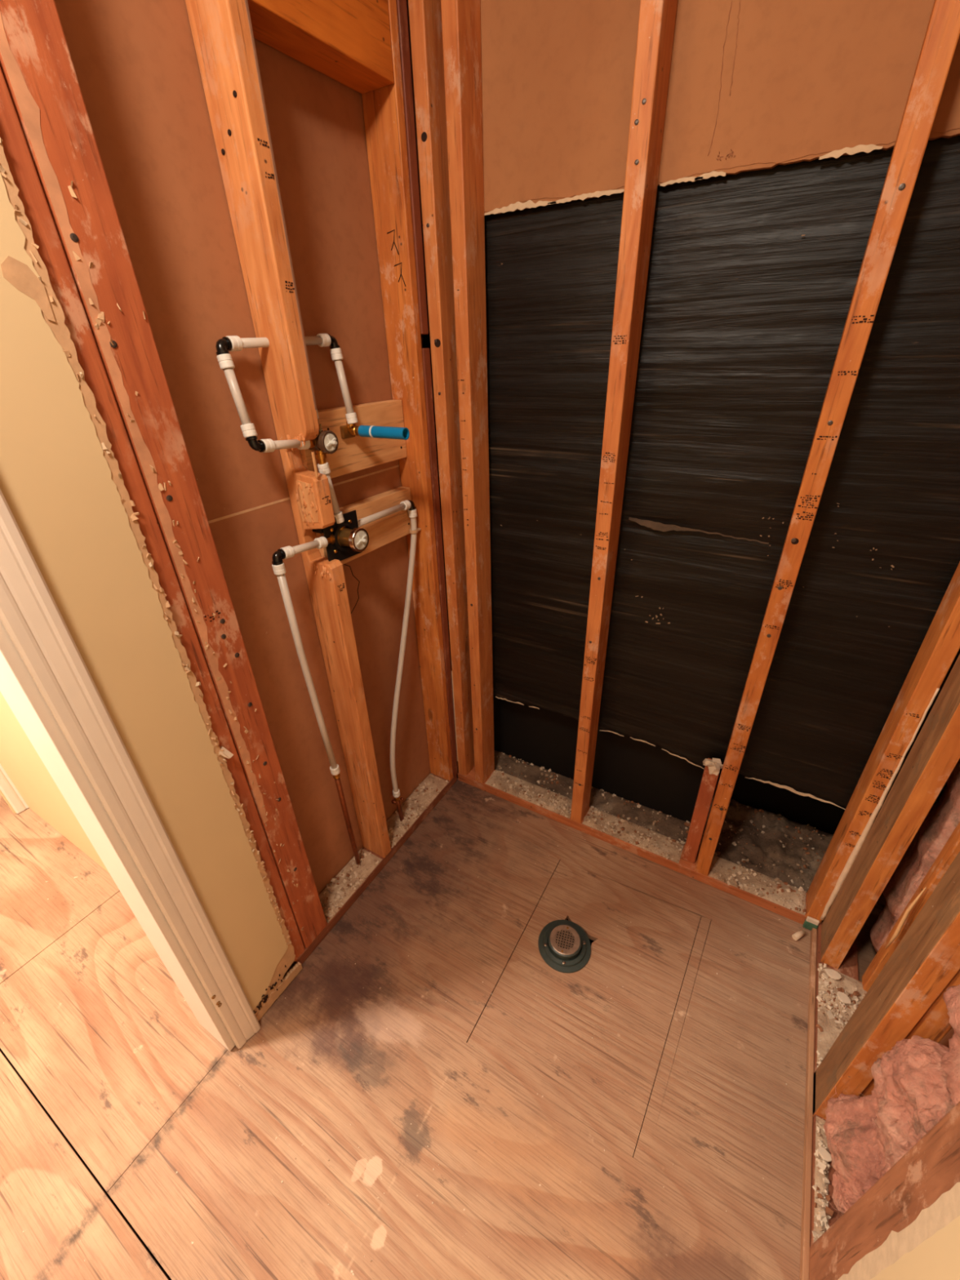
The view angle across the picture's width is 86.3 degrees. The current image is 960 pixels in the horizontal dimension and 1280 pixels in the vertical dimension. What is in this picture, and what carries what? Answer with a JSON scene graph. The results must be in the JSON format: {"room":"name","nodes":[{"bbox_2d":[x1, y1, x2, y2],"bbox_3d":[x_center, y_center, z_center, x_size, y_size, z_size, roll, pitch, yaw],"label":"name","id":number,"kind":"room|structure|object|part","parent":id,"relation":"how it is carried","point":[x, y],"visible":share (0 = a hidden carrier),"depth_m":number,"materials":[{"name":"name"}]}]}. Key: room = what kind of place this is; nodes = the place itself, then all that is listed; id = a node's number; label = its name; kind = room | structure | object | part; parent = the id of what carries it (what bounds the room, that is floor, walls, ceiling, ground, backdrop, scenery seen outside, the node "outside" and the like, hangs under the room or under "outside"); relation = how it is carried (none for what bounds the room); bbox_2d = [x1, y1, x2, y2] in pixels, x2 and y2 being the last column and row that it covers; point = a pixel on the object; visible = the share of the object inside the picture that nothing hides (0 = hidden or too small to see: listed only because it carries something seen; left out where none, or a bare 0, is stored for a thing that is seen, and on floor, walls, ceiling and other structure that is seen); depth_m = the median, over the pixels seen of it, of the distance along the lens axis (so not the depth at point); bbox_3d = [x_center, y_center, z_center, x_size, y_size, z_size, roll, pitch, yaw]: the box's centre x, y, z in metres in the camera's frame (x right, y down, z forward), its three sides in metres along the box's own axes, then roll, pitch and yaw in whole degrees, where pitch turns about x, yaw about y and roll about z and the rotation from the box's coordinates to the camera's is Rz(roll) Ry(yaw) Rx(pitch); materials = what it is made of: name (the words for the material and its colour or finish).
{"room":"building under construction","nodes":[
{"label":"building under construction","id":0,"kind":"room"},
{"bbox_2d":[0,790,15,813],"bbox_3d":[-1.777,-0.428,1.426,0.015,2.428,0.172,15,34,27],"label":"wall","id":1,"kind":"structure","parent":0,"point":[1,792],"depth_m":1.93,"materials":[{"name":"beige paint"}]},
{"bbox_2d":[0,764,28,813],"bbox_3d":[-1.778,-0.264,1.469,0.020,2.096,0.082,15,34,27],"label":"trim","id":2,"kind":"structure","parent":1,"relation":"attached to","point":[7,787],"depth_m":1.92,"materials":[{"name":"white wood"}]},
{"bbox_2d":[0,691,108,872],"bbox_3d":[-1.240,-0.264,1.107,1.275,2.428,0.015,15,34,27],"label":"wall","id":3,"kind":"structure","parent":0,"point":[19,758],"depth_m":1.67,"materials":[{"name":"beige paint"}]},
{"bbox_2d":[0,137,302,1021],"bbox_3d":[-0.580,-0.089,0.762,0.025,2.426,0.219,15,34,27],"label":"wall","id":4,"kind":"structure","parent":0,"point":[62,484],"depth_m":0.79,"materials":[{"name":"paint"}]},
{"bbox_2d":[0,488,260,1048],"bbox_3d":[-0.613,0.094,0.776,0.019,2.096,0.060,15,34,27],"label":"trim","id":5,"kind":"structure","parent":4,"relation":"attached to","point":[30,615],"depth_m":0.83,"materials":[{"name":"white wood"}]},
{"bbox_2d":[53,0,431,894],"bbox_3d":[-0.441,-0.318,1.159,0.014,2.430,1.150,15,34,27],"label":"wall","id":6,"kind":"structure","parent":0,"point":[135,64],"depth_m":1.05,"materials":[{"name":"brown paper"}]},
{"bbox_2d":[0,726,710,1279],"bbox_3d":[-0.735,1.256,1.454,3.250,0.020,3.350,15,34,27],"label":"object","id":7,"kind":"structure","parent":0,"point":[590,940],"depth_m":1.36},
{"bbox_2d":[0,777,885,1279],"bbox_3d":[-0.742,1.012,1.315,3.250,0.018,3.350,15,34,27],"label":"floor","id":8,"kind":"structure","parent":0,"point":[544,1200],"depth_m":1.18,"materials":[{"name":"brown wood"}]},
{"bbox_2d":[292,773,457,964],"bbox_3d":[-0.341,0.716,1.757,0.094,0.036,0.824,15,34,27],"label":"plate","id":9,"kind":"object","parent":8,"relation":"on","point":[373,874],"visible":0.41,"depth_m":1.67,"materials":[{"name":"brown wood"}]},
{"bbox_2d":[0,67,305,961],"bbox_3d":[-0.553,-0.159,0.850,0.039,2.391,0.038,15,34,27],"label":"stud","id":10,"kind":"object","parent":9,"relation":"on","point":[16,152],"visible":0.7,"depth_m":0.76,"materials":[{"name":"brown wood"}]},
{"bbox_2d":[0,0,327,948],"bbox_3d":[-0.518,-0.185,0.895,0.046,2.391,0.082,15,34,27],"label":"stud","id":11,"kind":"object","parent":9,"relation":"on","point":[37,67],"visible":1,"depth_m":0.76,"materials":[{"name":"brown wood"}]},
{"bbox_2d":[185,0,391,857],"bbox_3d":[-0.381,-0.331,1.143,0.098,2.391,0.043,15,34,27],"label":"stud","id":12,"kind":"object","parent":9,"relation":"on","point":[222,32],"visible":0.97,"depth_m":0.97,"materials":[{"name":"brown wood"}]},
{"bbox_2d":[226,333,331,351],"bbox_3d":[-0.396,-0.597,1.024,0.025,0.030,0.248,15,34,27],"label":"pipe","id":13,"kind":"object","parent":12,"relation":"attached to","point":[322,340],"visible":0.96,"depth_m":0.98,"materials":[{"name":"white plastic"}]},
{"bbox_2d":[260,438,310,453],"bbox_3d":[-0.397,-0.399,1.045,0.025,0.035,0.114,15,34,27],"label":"pipe","id":14,"kind":"object","parent":12,"relation":"attached to","point":[271,446],"visible":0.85,"depth_m":1.03,"materials":[{"name":"white plastic"}]},
{"bbox_2d":[244,435,265,452],"bbox_3d":[-0.434,-0.379,0.989,0.025,0.034,0.032,15,34,27],"label":"pipe elbow","id":15,"kind":"object","parent":14,"relation":"attached to","point":[256,445],"visible":1,"depth_m":0.98,"materials":[{"name":"black plastic"}]},
{"bbox_2d":[216,353,257,438],"bbox_3d":[-0.451,-0.452,0.953,0.052,0.141,0.025,19,36,32],"label":"pipe","id":16,"kind":"object","parent":15,"relation":"attached to","point":[225,362],"visible":1,"depth_m":0.95,"materials":[{"name":"white plastic"}]},
{"bbox_2d":[215,336,231,355],"bbox_3d":[-0.464,-0.529,0.925,0.025,0.033,0.032,15,34,27],"label":"pipe elbow","id":17,"kind":"object","parent":16,"relation":"on","point":[224,345],"visible":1,"depth_m":0.92,"materials":[{"name":"black plastic"}]},
{"bbox_2d":[247,0,394,93],"bbox_3d":[-0.303,-1.117,0.895,0.088,0.128,0.356,15,34,27],"label":"blocking","id":18,"kind":"object","parent":12,"relation":"attached to","point":[348,42],"visible":0.78,"depth_m":0.93,"materials":[{"name":"brown wood"}]},
{"bbox_2d":[311,510,368,561],"bbox_3d":[-0.326,-0.237,1.218,0.118,0.110,0.102,-20,34,-29],"label":"shower valve","id":19,"kind":"object","parent":12,"relation":"attached to","point":[345,540],"visible":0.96,"depth_m":1.21,"materials":[{"name":"gold metal"}]},
{"bbox_2d":[280,536,328,559],"bbox_3d":[-0.393,-0.207,1.145,0.025,0.033,0.119,16,34,28],"label":"pipe","id":20,"kind":"object","parent":19,"relation":"attached to","point":[322,542],"visible":0.94,"depth_m":1.14,"materials":[{"name":"white plastic"}]},
{"bbox_2d":[316,462,344,524],"bbox_3d":[-0.342,-0.337,1.177,0.042,0.139,0.025,-27,38,-37],"label":"pipe","id":21,"kind":"object","parent":19,"relation":"attached to","point":[324,468],"visible":0.81,"depth_m":1.17,"materials":[{"name":"white plastic"}]},
{"bbox_2d":[308,408,338,464],"bbox_3d":[-0.343,-0.435,1.099,0.075,0.116,0.060,15,34,27],"label":"shower valve","id":22,"kind":"object","parent":21,"relation":"on","point":[326,442],"visible":0.7,"depth_m":1.10,"materials":[{"name":"metal"}]},
{"bbox_3d":[-0.314,-0.423,1.096,0.016,0.009,0.009,15,34,27],"label":"stem","id":23,"kind":"part","parent":22,"relation":"part of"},
{"bbox_3d":[-0.274,-0.234,1.202,0.016,0.009,0.009,15,34,27],"label":"stem","id":24,"kind":"part","parent":19,"relation":"part of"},
{"bbox_2d":[357,500,410,527],"bbox_3d":[-0.266,-0.329,1.356,0.025,0.025,0.251,14,33,26],"label":"pipe","id":25,"kind":"object","parent":19,"relation":"attached to","point":[406,504],"visible":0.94,"depth_m":1.36,"materials":[{"name":"white plastic"}]},
{"bbox_2d":[299,400,407,478],"bbox_3d":[-0.309,-0.498,1.265,0.036,0.145,0.356,15,34,27],"label":"blocking","id":26,"kind":"object","parent":12,"relation":"attached to","point":[357,453],"visible":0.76,"depth_m":1.26,"materials":[{"name":"brown wood"}]},
{"bbox_2d":[339,421,409,439],"bbox_3d":[-0.243,-0.478,1.173,0.174,0.036,0.040,15,34,27],"label":"pipe stub","id":27,"kind":"object","parent":26,"relation":"attached to","point":[350,430],"visible":1,"depth_m":1.17,"materials":[{"name":"blue plastic"}]},
{"bbox_2d":[329,347,358,423],"bbox_3d":[-0.310,-0.577,1.168,0.046,0.156,0.025,15,34,27],"label":"pipe","id":28,"kind":"object","parent":27,"relation":"attached to","point":[336,353],"visible":1,"depth_m":1.16,"materials":[{"name":"white plastic"}]},
{"bbox_2d":[328,333,339,349],"bbox_3d":[-0.325,-0.655,1.127,0.024,0.032,0.031,15,34,27],"label":"pipe elbow","id":29,"kind":"object","parent":28,"relation":"on","point":[334,344],"visible":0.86,"depth_m":1.12,"materials":[{"name":"black plastic"}]},
{"bbox_2d":[315,486,411,564],"bbox_3d":[-0.303,-0.306,1.374,0.036,0.130,0.356,15,34,27],"label":"blocking","id":30,"kind":"object","parent":12,"relation":"attached to","point":[382,531],"visible":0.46,"depth_m":1.40,"materials":[{"name":"brown wood"}]},
{"bbox_2d":[334,777,360,864],"bbox_3d":[-0.401,0.565,1.564,0.015,0.439,0.060,-8,30,-10],"label":"stub","id":31,"kind":"object","parent":9,"relation":"attached to","point":[339,786],"visible":1,"depth_m":1.54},
{"bbox_2d":[271,562,340,781],"bbox_3d":[-0.417,0.114,1.268,0.025,0.654,0.052,15,34,27],"label":"pipe","id":32,"kind":"object","parent":31,"relation":"on","point":[279,571],"visible":0.99,"depth_m":1.22,"materials":[{"name":"white plastic"}]},
{"bbox_2d":[271,548,285,564],"bbox_3d":[-0.431,-0.177,1.093,0.023,0.031,0.031,15,34,27],"label":"pipe elbow","id":33,"kind":"object","parent":32,"relation":"on","point":[277,557],"visible":1,"depth_m":1.09,"materials":[{"name":"black plastic"}]},
{"bbox_2d":[318,848,382,923],"bbox_3d":[-0.426,0.766,1.622,0.100,0.017,0.250,15,34,27],"label":"debris","id":34,"kind":"object","parent":9,"relation":"on","point":[344,884],"visible":0.91,"depth_m":1.62,"materials":[{"name":"beige gravel"}]},
{"bbox_2d":[391,796,404,821],"bbox_3d":[-0.284,0.604,1.806,0.044,0.126,0.022,-19,34,-28],"label":"stub","id":35,"kind":"object","parent":9,"relation":"attached to","point":[397,803],"visible":0.91,"depth_m":1.79,"materials":[{"name":"brown metal"}]},
{"bbox_2d":[361,0,453,781],"bbox_3d":[-0.185,-0.503,1.435,0.093,2.391,0.026,15,34,27],"label":"stud","id":36,"kind":"object","parent":9,"relation":"on","point":[384,115],"visible":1,"depth_m":1.29,"materials":[{"name":"brown wood"}]},
{"bbox_2d":[390,508,421,800],"bbox_3d":[-0.239,0.090,1.628,0.026,0.963,0.264,15,34,27],"label":"pipe","id":37,"kind":"object","parent":36,"relation":"attached to","point":[412,514],"visible":1,"depth_m":1.58,"materials":[{"name":"plastic"}]},
{"bbox_2d":[408,499,415,510],"bbox_3d":[-0.198,-0.386,1.463,0.023,0.031,0.032,15,34,27],"label":"pipe elbow","id":38,"kind":"object","parent":37,"relation":"on","point":[412,504],"visible":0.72,"depth_m":1.46,"materials":[{"name":"black plastic"}]},
{"bbox_2d":[395,0,428,334],"bbox_3d":[-0.190,-1.165,1.084,0.097,0.893,0.028,15,34,27],"label":"stud","id":39,"kind":"object","parent":36,"relation":"attached to","point":[402,10],"visible":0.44,"depth_m":1.12,"materials":[{"name":"brown wood"}]},
{"bbox_2d":[386,773,448,848],"bbox_3d":[-0.250,0.613,1.881,0.098,0.020,0.355,15,34,27],"label":"debris","id":40,"kind":"object","parent":9,"relation":"on","point":[414,806],"visible":0.85,"depth_m":1.89,"materials":[{"name":"beige gravel"}]},
{"bbox_2d":[422,347,457,777],"bbox_3d":[-0.156,-0.114,1.683,0.097,1.468,0.028,15,34,27],"label":"stud","id":41,"kind":"object","parent":9,"relation":"on","point":[425,351],"visible":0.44,"depth_m":1.54,"materials":[{"name":"brown wood"}]},
{"bbox_2d":[163,808,790,1276],"bbox_3d":[0.119,0.979,1.305,1.184,0.004,1.238,15,34,27],"label":"floor grit","id":42,"kind":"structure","parent":8,"relation":"on","point":[481,809],"depth_m":1.19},
{"bbox_2d":[466,859,700,1156],"bbox_3d":[0.315,0.924,1.410,0.442,0.018,0.624,15,34,27],"label":"plywood patch","id":43,"kind":"object","parent":8,"relation":"in","point":[553,1051],"visible":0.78,"depth_m":1.34,"materials":[{"name":"brown wood"}]},
{"bbox_2d":[537,920,591,973],"bbox_3d":[0.244,0.892,1.481,0.151,0.092,0.151,15,34,27],"label":"floor drain","id":44,"kind":"object","parent":43,"relation":"in","point":[563,945],"visible":1,"depth_m":1.45,"materials":[{"name":"green metal"}]},
{"bbox_2d":[493,750,690,844],"bbox_3d":[0.356,0.574,1.954,0.871,0.035,0.122,15,34,27],"label":"debris","id":45,"kind":"object","parent":8,"relation":"on","point":[677,829],"visible":0.63,"depth_m":1.91,"materials":[{"name":"grey gravel"}]},
{"bbox_2d":[493,694,704,823],"bbox_3d":[0.341,0.297,1.885,0.952,0.600,0.010,15,34,27],"label":"plastic sheeting","id":46,"kind":"object","parent":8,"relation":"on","point":[646,775],"visible":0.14,"depth_m":1.89,"materials":[{"name":"black plastic"}]},
{"bbox_2d":[457,766,806,924],"bbox_3d":[0.466,0.667,1.796,1.234,0.036,0.090,15,34,27],"label":"plate","id":47,"kind":"object","parent":8,"relation":"on","point":[686,868],"visible":0.42,"depth_m":1.70,"materials":[{"name":"brown wood"}]},
{"bbox_2d":[408,0,474,775],"bbox_3d":[-0.082,-0.524,1.466,0.038,2.391,0.089,15,34,27],"label":"stud","id":48,"kind":"object","parent":47,"relation":"on","point":[424,15],"visible":0.95,"depth_m":1.28,"materials":[{"name":"brown wood"}]},
{"bbox_2d":[440,0,494,783],"bbox_3d":[-0.014,-0.505,1.429,0.038,2.391,0.092,15,34,27],"label":"stud","id":49,"kind":"object","parent":47,"relation":"on","point":[460,19],"visible":1,"depth_m":1.25,"materials":[{"name":"brown wood"}]},
{"bbox_2d":[484,768,572,818],"bbox_3d":[0.193,0.572,1.930,0.356,0.019,0.094,15,34,27],"label":"debris","id":50,"kind":"object","parent":47,"relation":"on","point":[545,798],"visible":0.95,"depth_m":1.93,"materials":[{"name":"beige gravel"}]},
{"bbox_2d":[570,0,677,823],"bbox_3d":[0.326,-0.414,1.250,0.039,2.391,0.091,15,34,27],"label":"stud","id":51,"kind":"object","parent":47,"relation":"on","point":[657,18],"visible":1,"depth_m":1.09,"materials":[{"name":"brown wood"}]},
{"bbox_2d":[582,805,685,863],"bbox_3d":[0.523,0.660,1.756,0.336,0.018,0.099,15,34,27],"label":"debris","id":52,"kind":"object","parent":47,"relation":"on","point":[663,846],"visible":1,"depth_m":1.75,"materials":[{"name":"beige gravel"}]},
{"bbox_2d":[681,758,721,862],"bbox_3d":[0.685,0.536,1.587,0.040,0.388,0.061,15,34,27],"label":"stud","id":53,"kind":"object","parent":47,"relation":"on","point":[708,782],"visible":0.97,"depth_m":1.55,"materials":[{"name":"brown wood"}]},
{"bbox_2d":[702,757,723,776],"bbox_3d":[0.676,0.363,1.478,0.050,0.041,0.057,-2,30,0],"label":"lump","id":54,"kind":"object","parent":53,"relation":"on","point":[714,766],"visible":0.98,"depth_m":1.47,"materials":[{"name":"beige"}]},
{"bbox_2d":[709,854,806,915],"bbox_3d":[0.858,0.749,1.580,0.268,0.020,0.102,15,34,27],"label":"debris","id":55,"kind":"object","parent":47,"relation":"on","point":[787,895],"visible":1,"depth_m":1.57,"materials":[{"name":"beige gravel"}]},
{"bbox_2d":[694,0,959,875],"bbox_3d":[0.687,-0.318,1.060,0.040,2.391,0.091,15,34,27],"label":"stud","id":56,"kind":"object","parent":47,"relation":"on","point":[942,34],"visible":1,"depth_m":0.91,"materials":[{"name":"brown wood"}]},
{"bbox_2d":[805,561,959,923],"bbox_3d":[0.952,-0.245,0.917,0.042,2.391,0.099,15,34,27],"label":"stud","id":57,"kind":"object","parent":47,"relation":"on","point":[940,645],"visible":1,"depth_m":1.18,"materials":[{"name":"brown wood"}]},
{"bbox_2d":[633,916,711,1165],"bbox_3d":[0.508,0.974,1.312,0.026,0.018,0.632,17,34,29],"label":"strip","id":58,"kind":"object","parent":8,"relation":"on","point":[647,1131],"visible":1,"depth_m":1.25,"materials":[{"name":"brown wood"}]},
{"bbox_2d":[698,792,833,893],"bbox_3d":[0.962,0.678,1.724,0.448,0.067,0.303,15,34,27],"label":"debris","id":59,"kind":"object","parent":8,"relation":"on","point":[770,844],"visible":0.73,"depth_m":1.72,"materials":[{"name":"grey gravel"}]},
{"bbox_2d":[714,771,876,834],"bbox_3d":[1.105,0.326,1.640,0.597,0.750,0.015,15,34,27],"label":"plastic sheeting","id":60,"kind":"object","parent":8,"relation":"on","point":[825,817],"visible":0.02,"depth_m":1.79,"materials":[{"name":"black plastic"}]},
{"bbox_2d":[791,928,805,940],"bbox_3d":[0.917,0.849,1.473,0.036,0.016,0.016,-15,32,-21],"label":"scrap","id":61,"kind":"object","parent":8,"relation":"on","point":[800,933],"visible":1,"depth_m":1.47,"materials":[{"name":"beige wood"}]},
{"bbox_2d":[799,928,817,1279],"bbox_3d":[0.639,1.122,1.003,0.011,0.021,1.290,15,34,27],"label":"edging strip","id":62,"kind":"object","parent":8,"relation":"on","point":[807,1149],"visible":1,"depth_m":1.11,"materials":[{"name":"brown wood"}]},
{"bbox_2d":[802,915,819,930],"bbox_3d":[0.957,0.821,1.479,0.032,0.046,0.009,15,34,27],"label":"plastic shim","id":63,"kind":"object","parent":8,"relation":"on","point":[810,922],"visible":1,"depth_m":1.47,"materials":[{"name":"green plastic"}]},
{"bbox_2d":[809,919,826,1246],"bbox_3d":[0.807,0.983,1.223,0.024,0.036,0.727,15,34,27],"label":"plate","id":64,"kind":"object","parent":8,"relation":"on","point":[819,929],"depth_m":1.18,"materials":[{"name":"brown wood"}]},
{"bbox_2d":[823,1035,954,1213],"bbox_3d":[0.721,0.867,0.889,0.157,0.466,0.208,19,36,32],"label":"insulation batt","id":65,"kind":"object","parent":64,"relation":"on","point":[866,1135],"visible":0.55,"depth_m":0.86,"materials":[{"name":"pink fabric"}]},
{"bbox_2d":[940,984,959,1106],"bbox_3d":[0.736,0.322,0.548,0.228,0.830,0.242,15,34,27],"label":"insulation batt","id":66,"kind":"object","parent":65,"relation":"on","point":[950,1060],"visible":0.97,"depth_m":0.74,"materials":[{"name":"pink fabric"}]},
{"bbox_2d":[859,969,959,1097],"bbox_3d":[0.771,-0.018,0.528,0.040,2.391,0.087,15,34,27],"label":"stud","id":67,"kind":"object","parent":64,"relation":"on","point":[934,1024],"visible":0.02,"depth_m":0.86,"materials":[{"name":"brown wood"}]},
{"bbox_2d":[828,1161,843,1226],"bbox_3d":[0.698,1.106,1.012,0.023,0.036,0.104,15,34,27],"label":"plate","id":68,"kind":"object","parent":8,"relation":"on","point":[837,1214],"depth_m":1.00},
{"bbox_2d":[812,1115,834,1241],"bbox_3d":[0.685,1.072,1.022,0.035,0.019,0.208,15,34,27],"label":"debris","id":69,"kind":"object","parent":68,"relation":"on","point":[822,1213],"visible":0.87,"depth_m":1.01,"materials":[{"name":"beige gravel"}]},
{"bbox_2d":[817,1146,831,1162],"bbox_3d":[0.703,1.050,1.043,0.019,0.007,0.024,-20,34,-28],"label":"chip","id":70,"kind":"object","parent":69,"relation":"on","point":[824,1153],"visible":0.92,"depth_m":1.04,"materials":[{"name":"beige stone"}]},
{"bbox_2d":[808,1101,959,1279],"bbox_3d":[0.578,0.124,0.325,0.040,2.425,0.097,15,34,27],"label":"stud","id":71,"kind":"object","parent":68,"relation":"on","point":[931,1168],"visible":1,"depth_m":0.73,"materials":[{"name":"brown wood"}]},
{"bbox_2d":[826,937,858,980],"bbox_3d":[0.993,0.870,1.411,0.070,0.036,0.130,15,34,27],"label":"plate","id":72,"kind":"object","parent":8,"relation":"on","point":[848,966],"depth_m":1.37,"materials":[{"name":"brown wood"}]},
{"bbox_2d":[815,963,866,1067],"bbox_3d":[0.897,0.934,1.248,0.132,0.023,0.274,15,34,27],"label":"debris","id":73,"kind":"object","parent":72,"relation":"on","point":[833,1015],"visible":0.49,"depth_m":1.28,"materials":[{"name":"beige gravel"}]},
{"bbox_2d":[824,968,841,980],"bbox_3d":[0.924,0.874,1.337,0.033,0.006,0.026,0,30,3],"label":"chip","id":74,"kind":"object","parent":73,"relation":"on","point":[833,974],"visible":1,"depth_m":1.33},
{"bbox_2d":[836,991,851,1004],"bbox_3d":[0.916,0.902,1.289,0.029,0.006,0.025,15,34,27],"label":"chip","id":75,"kind":"object","parent":73,"relation":"on","point":[844,998],"visible":1,"depth_m":1.29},
{"bbox_2d":[813,851,959,1119],"bbox_3d":[0.735,-0.014,0.552,0.039,2.418,0.092,15,34,27],"label":"stud","id":76,"kind":"object","parent":72,"relation":"on","point":[926,958],"visible":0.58,"depth_m":0.90,"materials":[{"name":"brown wood"}]},
{"bbox_2d":[820,653,959,968],"bbox_3d":[0.933,-0.188,0.826,0.040,2.398,0.116,15,34,27],"label":"stud","id":77,"kind":"object","parent":72,"relation":"on","point":[935,753],"visible":1,"depth_m":1.14,"materials":[{"name":"brown wood"}]},
{"bbox_2d":[862,821,959,991],"bbox_3d":[0.997,-0.135,0.722,0.084,2.391,0.038,15,34,27],"label":"stud","id":78,"kind":"object","parent":72,"relation":"on","point":[951,849],"visible":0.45,"depth_m":1.15,"materials":[{"name":"brown wood"}]},
{"bbox_2d":[884,887,926,948],"bbox_3d":[0.960,0.631,1.157,0.011,0.215,0.017,15,34,27],"label":"wood splinter","id":79,"kind":"object","parent":78,"relation":"attached to","point":[904,917],"visible":1,"depth_m":1.16,"materials":[{"name":"beige wood"}]},
{"bbox_2d":[406,0,959,225],"bbox_3d":[0.456,-1.154,0.793,1.510,0.664,0.017,15,34,27],"label":"wall","id":80,"kind":"structure","parent":0,"point":[754,85],"depth_m":0.93,"materials":[{"name":"beige paper"}]},
{"bbox_2d":[421,134,959,817],"bbox_3d":[0.494,-0.277,1.301,1.500,1.434,0.028,15,34,27],"label":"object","id":81,"kind":"object","parent":80,"relation":"attached to","point":[753,275],"visible":0.73,"depth_m":1.19,"materials":[{"name":"black plastic"}]},
{"bbox_2d":[837,1182,959,1279],"bbox_3d":[0.057,1.097,-0.110,0.012,1.200,1.950,15,34,27],"label":"wall","id":82,"kind":"structure","parent":0,"point":[928,1248],"depth_m":0.61,"materials":[{"name":"beige paint"}]},
{"bbox_2d":[901,858,954,1048],"bbox_3d":[0.586,0.324,-0.026,0.013,2.430,3.310,15,34,27],"label":"wall","id":83,"kind":"structure","parent":0,"point":[944,1041],"depth_m":1.14,"materials":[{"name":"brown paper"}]},
{"bbox_2d":[870,758,959,952],"bbox_3d":[1.079,0.282,1.060,0.169,1.337,0.203,15,34,27],"label":"insulation batt","id":84,"kind":"object","parent":83,"relation":"attached to","point":[941,820],"visible":0.41,"depth_m":1.18,"materials":[{"name":"pink fabric"}]},
{"bbox_3d":[-0.962,-0.744,-0.145,0.115,0.370,0.900,15,34,27],"label":"wall","id":85,"kind":"structure","parent":0,"visible":0},
{"bbox_2d":[0,620,235,1051],"bbox_3d":[-0.695,0.099,0.789,0.124,2.074,0.022,15,34,27],"label":"door frame","id":86,"kind":"structure","parent":85,"relation":"attached to","point":[18,687],"depth_m":0.89,"materials":[{"name":"white wood"}]}
]}

